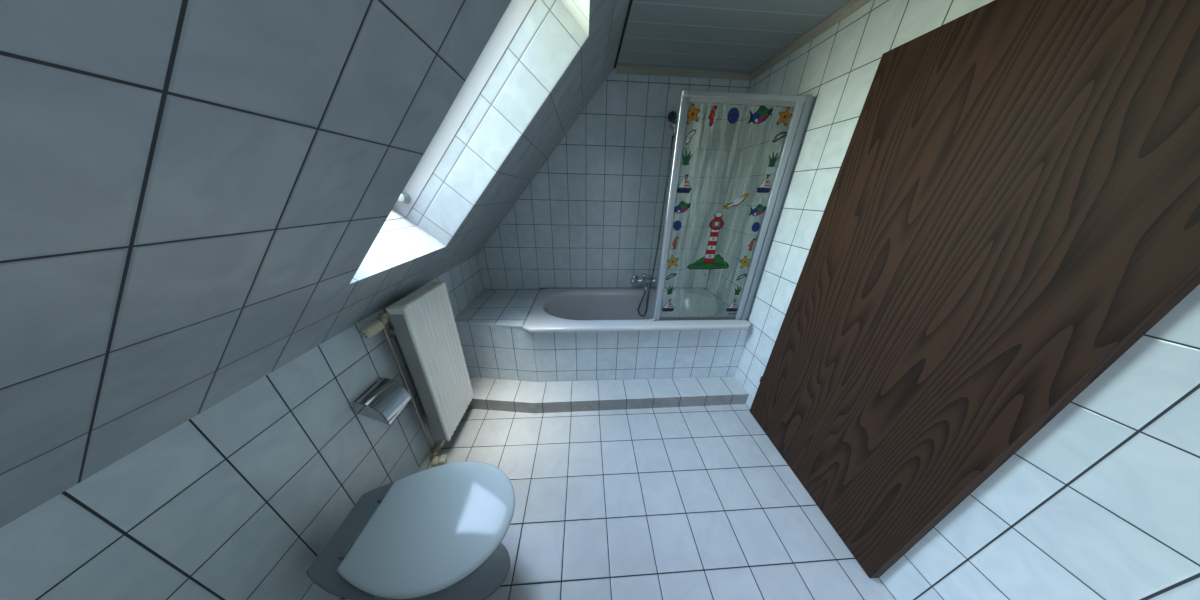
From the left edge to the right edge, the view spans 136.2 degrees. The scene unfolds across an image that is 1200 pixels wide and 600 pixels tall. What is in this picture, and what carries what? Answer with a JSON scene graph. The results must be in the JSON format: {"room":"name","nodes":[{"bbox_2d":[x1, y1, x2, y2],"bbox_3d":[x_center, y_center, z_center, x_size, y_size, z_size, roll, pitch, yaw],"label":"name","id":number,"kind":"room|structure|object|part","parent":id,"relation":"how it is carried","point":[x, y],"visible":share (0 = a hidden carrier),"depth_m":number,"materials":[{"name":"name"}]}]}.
{"room":"bathroom","nodes":[
{"label":"bathroom","id":0,"kind":"room"},
{"bbox_2d":[0,254,484,599],"bbox_3d":[-1.061,0.574,1.077,0.100,0.937,2.950,0,24,-4],"label":"wall","id":1,"kind":"structure","parent":0,"point":[239,499],"depth_m":0.66,"materials":[{"name":"tile"}]},
{"bbox_2d":[351,377,410,425],"bbox_3d":[-0.956,0.445,1.065,0.110,0.139,0.144,0,24,-4],"label":"toilet paper holder","id":2,"kind":"object","parent":1,"relation":"attached to","point":[384,400],"visible":1,"depth_m":1.04,"materials":[{"name":"silver metal"}]},
{"bbox_3d":[-1.007,0.414,1.048,0.006,0.055,0.124,0,24,-4],"label":"plate","id":3,"kind":"part","parent":2,"relation":"part of","materials":[{"name":"silver metal"}]},
{"bbox_2d":[386,282,473,440],"bbox_3d":[-0.955,0.361,1.388,0.152,0.864,0.348,0,24,-4],"label":"radiator","id":4,"kind":"object","parent":1,"relation":"attached to","point":[423,321],"visible":1,"depth_m":1.30,"materials":[{"name":"metal"}]},
{"bbox_2d":[359,313,446,466],"bbox_3d":[-0.934,0.510,1.208,0.108,0.949,0.152,0,24,-4],"label":"pipe","id":5,"kind":"object","parent":4,"relation":"attached to","point":[369,330],"visible":0.97,"depth_m":1.15,"materials":[{"name":"silver metal"}]},
{"bbox_3d":[-0.954,0.361,1.388,0.006,0.844,0.340,0,24,-4],"label":"panel","id":6,"kind":"part","parent":4,"relation":"part of","materials":[{"name":"white metal"}]},
{"bbox_2d":[386,282,441,313],"bbox_3d":[-0.914,-0.020,1.221,0.064,0.030,0.348,0,24,-4],"label":"grille","id":7,"kind":"object","parent":4,"relation":"attached to","point":[411,303],"depth_m":1.17,"materials":[{"name":"metal"}]},
{"bbox_2d":[0,0,629,527],"bbox_3d":[-0.558,-0.617,0.554,1.518,1.685,2.900,0,24,-4],"label":"wall","id":8,"kind":"structure","parent":0,"point":[197,197],"depth_m":0.36,"materials":[{"name":"tile"}]},
{"bbox_2d":[386,0,535,220],"bbox_3d":[-0.631,-0.739,0.778,0.898,0.992,0.622,0,24,-4],"label":"window","id":9,"kind":"structure","parent":8,"relation":"in","point":[516,12],"depth_m":1.05,"materials":[{"name":"paint"}]},
{"bbox_3d":[-0.955,-0.493,1.167,0.052,0.052,0.034,0,24,-4],"label":"knob","id":10,"kind":"part","parent":9,"relation":"part of","materials":[{"name":"clear plastic"}]},
{"bbox_2d":[614,0,632,68],"bbox_3d":[0.184,-1.071,0.429,0.016,0.022,2.750,0,24,-4],"label":"trim","id":11,"kind":"structure","parent":8,"relation":"attached to","point":[630,1],"depth_m":1.29,"materials":[{"name":"white wood"}]},
{"bbox_2d":[478,66,750,289],"bbox_3d":[-0.001,-0.633,2.173,2.168,2.302,0.100,0,24,-4],"label":"wall","id":12,"kind":"structure","parent":0,"point":[590,216],"depth_m":2.02,"materials":[{"name":"tile"}]},
{"bbox_2d":[630,273,656,290],"bbox_3d":[0.415,-0.174,2.238,0.262,0.129,0.204,0,24,-4],"label":"mixer","id":13,"kind":"object","parent":12,"relation":"attached to","point":[635,279],"visible":0.91,"depth_m":2.25,"materials":[{"name":"silver metal"}]},
{"bbox_3d":[0.313,-0.179,2.261,0.062,0.068,0.069,0,24,-4],"label":"handle","id":14,"kind":"part","parent":13,"relation":"part of","materials":[{"name":"silver metal"}]},
{"bbox_3d":[0.415,-0.137,2.221,0.040,0.076,0.141,0,24,-4],"label":"spout","id":15,"kind":"part","parent":13,"relation":"part of","materials":[{"name":"silver metal"}]},
{"bbox_3d":[0.512,-0.180,2.274,0.062,0.068,0.069,0,24,-4],"label":"handle","id":16,"kind":"part","parent":13,"relation":"part of","materials":[{"name":"silver metal"}]},
{"bbox_2d":[638,136,673,316],"bbox_3d":[0.462,-0.541,2.090,0.190,1.501,0.060,-20,32,-39],"label":"shower hose","id":17,"kind":"object","parent":13,"relation":"hanging from","point":[672,136],"visible":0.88,"depth_m":2.12,"materials":[{"name":"metal"}]},
{"bbox_2d":[667,111,676,137],"bbox_3d":[0.540,-1.301,1.797,0.068,0.153,0.131,11,26,21],"label":"shower","id":18,"kind":"object","parent":12,"relation":"attached to","point":[672,116],"visible":0.96,"depth_m":1.75,"materials":[{"name":"silver metal"}]},
{"bbox_2d":[616,65,751,80],"bbox_3d":[0.612,-1.610,1.711,0.994,0.036,0.026,0,24,-4],"label":"trim","id":19,"kind":"structure","parent":12,"relation":"attached to","point":[624,69],"depth_m":1.71,"materials":[{"name":"white wood"}]},
{"bbox_2d":[341,377,894,599],"bbox_3d":[0.060,1.033,1.355,2.368,0.080,2.950,0,24,-4],"label":"floor","id":20,"kind":"structure","parent":0,"point":[691,502],"depth_m":1.21,"materials":[{"name":"tile"}]},
{"bbox_2d":[306,461,514,599],"bbox_3d":[-0.610,0.934,0.916,0.601,0.429,0.372,0,24,-4],"label":"toilet","id":21,"kind":"object","parent":20,"relation":"on","point":[438,532],"visible":1,"depth_m":0.80,"materials":[{"name":"ceramic"}]},
{"bbox_3d":[-0.546,0.773,0.849,0.466,0.017,0.356,0,24,-4],"label":"seat","id":22,"kind":"part","parent":21,"relation":"part of","materials":[{"name":"plastic"}]},
{"bbox_2d":[468,376,748,412],"bbox_3d":[0.025,0.705,1.871,2.168,0.100,0.289,0,24,-4],"label":"tiled step","id":23,"kind":"structure","parent":20,"relation":"on","point":[489,393],"depth_m":1.79,"materials":[{"name":"tile"}]},
{"bbox_2d":[455,289,749,381],"bbox_3d":[0.006,0.263,2.129,2.164,0.498,0.705,0,24,-4],"label":"surround","id":24,"kind":"object","parent":23,"relation":"on","point":[495,344],"visible":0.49,"depth_m":1.83,"materials":[{"name":"tile"}]},
{"bbox_2d":[455,289,539,327],"bbox_3d":[-0.814,0.046,1.979,0.510,0.014,0.703,0,24,-4],"label":"shelf","id":25,"kind":"object","parent":24,"relation":"attached to","point":[492,308],"depth_m":1.90,"materials":[{"name":"tile"}]},
{"bbox_2d":[522,287,751,332],"bbox_3d":[0.261,0.228,2.099,1.639,0.427,0.762,0,24,-4],"label":"bathtub","id":26,"kind":"object","parent":24,"relation":"in","point":[553,309],"visible":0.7,"depth_m":2.22,"materials":[{"name":"ceramic"}]},
{"bbox_2d":[650,89,814,320],"bbox_3d":[0.749,-0.463,1.518,0.754,1.330,0.042,0,24,-4],"label":"screen","id":27,"kind":"object","parent":26,"relation":"on","point":[802,106],"visible":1,"depth_m":1.43,"materials":[{"name":"metal"}]},
{"bbox_3d":[0.756,-1.055,1.252,0.644,0.026,0.024,0,24,-4],"label":"rail","id":28,"kind":"part","parent":27,"relation":"part of","materials":[{"name":"metal"}]},
{"bbox_2d":[616,0,851,71],"bbox_3d":[0.665,-1.091,0.435,1.094,0.050,2.820,0,24,-4],"label":"ceiling","id":29,"kind":"structure","parent":0,"point":[720,35],"depth_m":1.29,"materials":[{"name":"white wood"}]},
{"bbox_2d":[707,0,1199,599],"bbox_3d":[1.216,-0.062,0.945,0.100,2.302,2.950,0,24,-4],"label":"wall","id":30,"kind":"structure","parent":0,"point":[1102,502],"depth_m":0.68,"materials":[{"name":"tile"}]},
{"bbox_2d":[751,0,870,80],"bbox_3d":[1.177,-1.060,0.499,0.026,0.036,2.750,0,24,-4],"label":"trim","id":31,"kind":"structure","parent":30,"relation":"attached to","point":[854,5],"depth_m":1.27,"materials":[{"name":"white wood"}]},
{"bbox_2d":[750,0,1199,577],"bbox_3d":[1.140,0.082,0.992,0.045,1.982,0.850,0,24,-4],"label":"door","id":32,"kind":"structure","parent":30,"relation":"in","point":[1013,204],"depth_m":0.72,"materials":[{"name":"brown wood"}]}
]}

